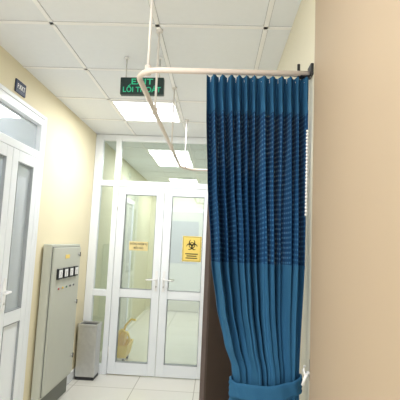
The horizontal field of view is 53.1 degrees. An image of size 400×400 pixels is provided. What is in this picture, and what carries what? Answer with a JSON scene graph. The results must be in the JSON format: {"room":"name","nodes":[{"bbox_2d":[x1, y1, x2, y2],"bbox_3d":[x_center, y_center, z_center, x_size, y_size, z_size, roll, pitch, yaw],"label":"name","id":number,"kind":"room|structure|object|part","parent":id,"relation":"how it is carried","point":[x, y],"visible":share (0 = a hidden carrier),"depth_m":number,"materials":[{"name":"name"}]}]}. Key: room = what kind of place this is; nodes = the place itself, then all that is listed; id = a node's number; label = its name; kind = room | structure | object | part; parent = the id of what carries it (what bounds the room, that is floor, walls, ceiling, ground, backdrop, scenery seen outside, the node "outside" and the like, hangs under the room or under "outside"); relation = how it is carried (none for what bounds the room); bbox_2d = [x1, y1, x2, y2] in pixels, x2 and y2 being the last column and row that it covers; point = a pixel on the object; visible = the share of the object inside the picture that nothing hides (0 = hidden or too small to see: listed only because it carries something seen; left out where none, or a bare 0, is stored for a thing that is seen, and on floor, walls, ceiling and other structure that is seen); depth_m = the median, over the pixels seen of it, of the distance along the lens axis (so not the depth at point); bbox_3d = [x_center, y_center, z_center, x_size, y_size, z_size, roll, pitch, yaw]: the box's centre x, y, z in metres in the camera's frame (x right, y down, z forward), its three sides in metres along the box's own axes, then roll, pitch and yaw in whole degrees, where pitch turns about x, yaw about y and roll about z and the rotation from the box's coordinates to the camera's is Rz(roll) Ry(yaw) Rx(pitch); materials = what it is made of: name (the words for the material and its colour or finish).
{"room":"hospital corridor","nodes":[
{"label":"hospital corridor","id":0,"kind":"room"},
{"bbox_2d":[0,45,151,399],"bbox_3d":[-1.352,0.450,3.526,0.120,2.660,10.200,2,-6,2],"label":"wall","id":1,"kind":"structure","parent":0,"point":[70,144],"depth_m":3.94,"materials":[{"name":"beige paint"}]},
{"bbox_2d":[14,78,25,97],"bbox_3d":[-1.265,-0.787,2.819,0.013,0.090,0.140,2,-6,2],"label":"room sign","id":2,"kind":"object","parent":1,"relation":"attached to","point":[20,88],"visible":1,"depth_m":2.80,"materials":[{"name":"blue plastic"}]},
{"bbox_2d":[0,89,44,399],"bbox_3d":[-1.335,0.479,2.490,0.150,2.388,1.246,2,-6,2],"label":"door","id":3,"kind":"structure","parent":1,"relation":"in","point":[22,130],"depth_m":2.87,"materials":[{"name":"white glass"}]},
{"bbox_3d":[-1.343,0.199,2.322,0.006,1.058,0.575,2,-6,2],"label":"glass pane","id":4,"kind":"part","parent":3,"relation":"part of","materials":[{"name":"clear glass"}]},
{"bbox_3d":[-1.290,0.632,2.646,0.062,0.220,0.106,2,-6,2],"label":"handle","id":5,"kind":"part","parent":3,"relation":"part of","materials":[{"name":"white plastic"}]},
{"bbox_3d":[-1.321,0.259,2.881,0.006,1.058,0.240,2,-6,2],"label":"glass pane","id":6,"kind":"part","parent":3,"relation":"part of","materials":[{"name":"clear glass"}]},
{"bbox_3d":[-1.320,-0.546,2.599,0.006,0.210,1.130,2,-6,2],"label":"glass pane","id":7,"kind":"part","parent":3,"relation":"part of","materials":[{"name":"clear glass"}]},
{"bbox_2d":[0,83,46,399],"bbox_3d":[-1.330,0.464,2.492,0.012,2.420,1.310,2,-6,2],"label":"trim","id":8,"kind":"structure","parent":1,"relation":"attached to","point":[2,87],"depth_m":3.10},
{"bbox_2d":[66,368,74,385],"bbox_3d":[-1.333,1.755,3.668,0.012,0.100,1.359,2,-6,2],"label":"baseboard","id":9,"kind":"structure","parent":1,"relation":"attached to","point":[71,376],"depth_m":4.07,"materials":[{"name":"white tile"}]},
{"bbox_2d":[119,198,134,329],"bbox_3d":[-1.186,1.024,6.226,0.030,2.100,0.900,2,-6,2],"label":"door","id":10,"kind":"structure","parent":1,"relation":"in","point":[123,315],"depth_m":6.42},
{"bbox_2d":[58,310,199,399],"bbox_3d":[-0.983,1.844,3.413,4.500,0.100,10.300,2,-6,2],"label":"floor","id":11,"kind":"structure","parent":0,"point":[182,327],"depth_m":4.27,"materials":[{"name":"tile"}]},
{"bbox_2d":[31,244,80,399],"bbox_3d":[-1.250,1.096,3.563,0.108,1.395,0.700,2,-6,2],"label":"cabinet","id":12,"kind":"object","parent":11,"relation":"on","point":[54,343],"visible":1,"depth_m":3.40,"materials":[{"name":"metal"}]},
{"bbox_2d":[75,321,101,380],"bbox_3d":[-1.183,1.589,4.243,0.210,0.562,0.190,2,-6,2],"label":"waste bin","id":13,"kind":"object","parent":11,"relation":"on","point":[89,332],"visible":1,"depth_m":4.16,"materials":[{"name":"metal"}]},
{"bbox_2d":[117,318,135,360],"bbox_3d":[-0.947,1.706,4.864,0.288,0.482,0.363,2,-6,2],"label":"bucket","id":14,"kind":"object","parent":11,"relation":"on","point":[124,346],"visible":0.63,"depth_m":4.79,"materials":[{"name":"yellow plastic"}]},
{"bbox_3d":[-0.949,1.623,4.719,0.286,0.210,0.037,2,-6,7],"label":"carry handle","id":15,"kind":"part","parent":14,"relation":"part of","materials":[{"name":"yellow plastic"}]},
{"bbox_3d":[-0.886,1.574,4.999,0.170,0.187,0.041,4,-6,-9],"label":"push handle","id":16,"kind":"part","parent":14,"relation":"part of","materials":[{"name":"yellow plastic"}]},
{"bbox_2d":[0,0,300,183],"bbox_3d":[-0.859,-0.895,3.701,4.500,0.105,10.300,2,-6,2],"label":"ceiling","id":17,"kind":"structure","parent":0,"point":[78,50],"depth_m":2.52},
{"bbox_2d":[120,57,164,95],"bbox_3d":[-0.374,-0.808,2.615,0.284,0.256,0.042,1,-6,2],"label":"exit sign","id":18,"kind":"object","parent":17,"relation":"hanging from","point":[129,86],"visible":0.91,"depth_m":2.59,"materials":[{"name":"teal"}]},
{"bbox_3d":[-0.482,-0.867,2.627,0.030,0.141,0.030,1,-6,2],"label":"hanging rod","id":19,"kind":"part","parent":18,"relation":"part of","materials":[{"name":"metal"}]},
{"bbox_2d":[110,100,181,122],"bbox_3d":[-0.480,-0.821,3.729,0.572,0.012,0.572,2,-6,2],"label":"recessed light","id":20,"kind":"object","parent":17,"relation":"in","point":[129,110],"visible":0.86,"depth_m":3.68,"materials":[{"name":"white plastic"}]},
{"bbox_2d":[153,158,193,167],"bbox_3d":[-0.390,-0.566,6.114,0.572,0.012,0.572,2,-6,2],"label":"recessed light","id":21,"kind":"object","parent":17,"relation":"in","point":[160,162],"visible":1,"depth_m":6.07,"materials":[{"name":"white plastic"}]},
{"bbox_2d":[168,178,198,183],"bbox_3d":[-0.322,-0.375,7.902,0.572,0.012,0.572,2,-6,2],"label":"recessed light","id":22,"kind":"object","parent":17,"relation":"in","point":[172,180],"visible":0.89,"depth_m":7.84,"materials":[{"name":"white plastic"}]},
{"bbox_2d":[137,0,313,171],"bbox_3d":[0.138,-0.643,2.831,0.755,0.498,2.360,2,-6,2],"label":"rail","id":23,"kind":"object","parent":17,"relation":"hanging from","point":[148,70],"visible":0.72,"depth_m":1.69,"materials":[{"name":"beige metal"}]},
{"bbox_3d":[-0.211,-0.777,1.722,0.040,0.495,0.040,2,-6,2],"label":"hanger rod","id":24,"kind":"part","parent":23,"relation":"part of","materials":[{"name":"white metal"}]},
{"bbox_3d":[-0.241,-0.723,2.250,0.040,0.495,0.040,2,-6,2],"label":"hanger rod","id":25,"kind":"part","parent":23,"relation":"part of","materials":[{"name":"white metal"}]},
{"bbox_3d":[-0.209,-0.632,3.095,0.040,0.495,0.040,2,-6,2],"label":"hanger rod","id":26,"kind":"part","parent":23,"relation":"part of","materials":[{"name":"white metal"}]},
{"bbox_3d":[-0.138,-0.544,3.908,0.040,0.495,0.040,2,-6,2],"label":"hanger rod","id":27,"kind":"part","parent":23,"relation":"part of","materials":[{"name":"white metal"}]},
{"bbox_2d":[206,74,308,399],"bbox_3d":[0.200,0.350,1.535,0.425,1.742,0.168,2,-6,2],"label":"privacy curtain","id":28,"kind":"object","parent":23,"relation":"hanging from","point":[257,128],"visible":1,"depth_m":1.58,"materials":[{"name":"blue fabric"}]},
{"bbox_3d":[0.220,-0.051,1.603,0.415,0.627,0.119,2,-6,2],"label":"netting panel","id":29,"kind":"part","parent":28,"relation":"part of","materials":[{"name":"blue fabric"}]},
{"bbox_3d":[0.205,0.738,1.519,0.367,0.970,0.117,2,-6,2],"label":"curtain panel","id":30,"kind":"part","parent":28,"relation":"part of","materials":[{"name":"blue fabric"}]},
{"bbox_3d":[0.398,-0.103,1.494,0.008,0.326,0.008,0,-7,25],"label":"bead chain","id":31,"kind":"part","parent":28,"relation":"part of","materials":[{"name":"white plastic"}]},
{"bbox_2d":[145,196,203,311],"bbox_3d":[-0.205,1.037,8.602,1.790,2.660,0.100,2,-6,2],"label":"wall","id":32,"kind":"structure","parent":0,"point":[178,202],"depth_m":8.64,"materials":[{"name":"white paint"}]},
{"bbox_2d":[159,208,203,311],"bbox_3d":[-0.369,1.266,8.504,0.950,2.170,0.060,2,-6,2],"label":"door","id":33,"kind":"structure","parent":32,"relation":"in","point":[185,276],"depth_m":8.47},
{"bbox_2d":[274,0,399,399],"bbox_3d":[0.774,0.538,3.436,0.600,2.660,10.200,2,-6,2],"label":"wall","id":34,"kind":"structure","parent":0,"point":[355,314],"depth_m":1.04,"materials":[{"name":"beige paint"}]},
{"bbox_2d":[83,134,207,378],"bbox_3d":[-0.362,0.594,4.445,1.786,2.656,0.147,2,-6,2],"label":"door","id":35,"kind":"structure","parent":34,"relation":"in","point":[164,192],"depth_m":4.44,"materials":[{"name":"white plastic"}]},
{"bbox_2d":[129,241,147,250],"bbox_3d":[-0.684,0.513,4.450,0.210,0.100,0.005,2,-6,2],"label":"notice","id":36,"kind":"object","parent":35,"relation":"attached to","point":[133,245],"visible":1,"depth_m":4.45,"materials":[{"name":"yellow paper"}]},
{"bbox_3d":[-0.529,0.889,4.377,0.127,0.220,0.062,2,-6,2],"label":"handle","id":37,"kind":"part","parent":35,"relation":"part of","materials":[{"name":"white plastic"}]},
{"bbox_3d":[-0.354,0.897,4.370,0.127,0.220,0.062,2,-6,2],"label":"handle","id":38,"kind":"part","parent":35,"relation":"part of","materials":[{"name":"white plastic"}]},
{"bbox_2d":[182,236,201,261],"bbox_3d":[-0.091,0.542,4.425,0.210,0.280,0.004,2,-6,2],"label":"sign","id":39,"kind":"object","parent":35,"relation":"attached to","point":[191,247],"visible":1,"depth_m":4.42,"materials":[{"name":"yellow"}]},
{"bbox_2d":[199,205,231,399],"bbox_3d":[0.255,0.789,3.274,0.040,2.060,0.752,-2,-7,35],"label":"door","id":40,"kind":"structure","parent":34,"relation":"in","point":[215,368],"depth_m":3.00,"materials":[{"name":"brown wood"}]},
{"bbox_2d":[302,359,309,376],"bbox_3d":[0.386,0.620,1.449,0.041,0.075,0.040,2,-6,2],"label":"wall hook","id":41,"kind":"object","parent":34,"relation":"attached to","point":[303,371],"visible":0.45,"depth_m":1.44,"materials":[{"name":"metal"}]}
]}

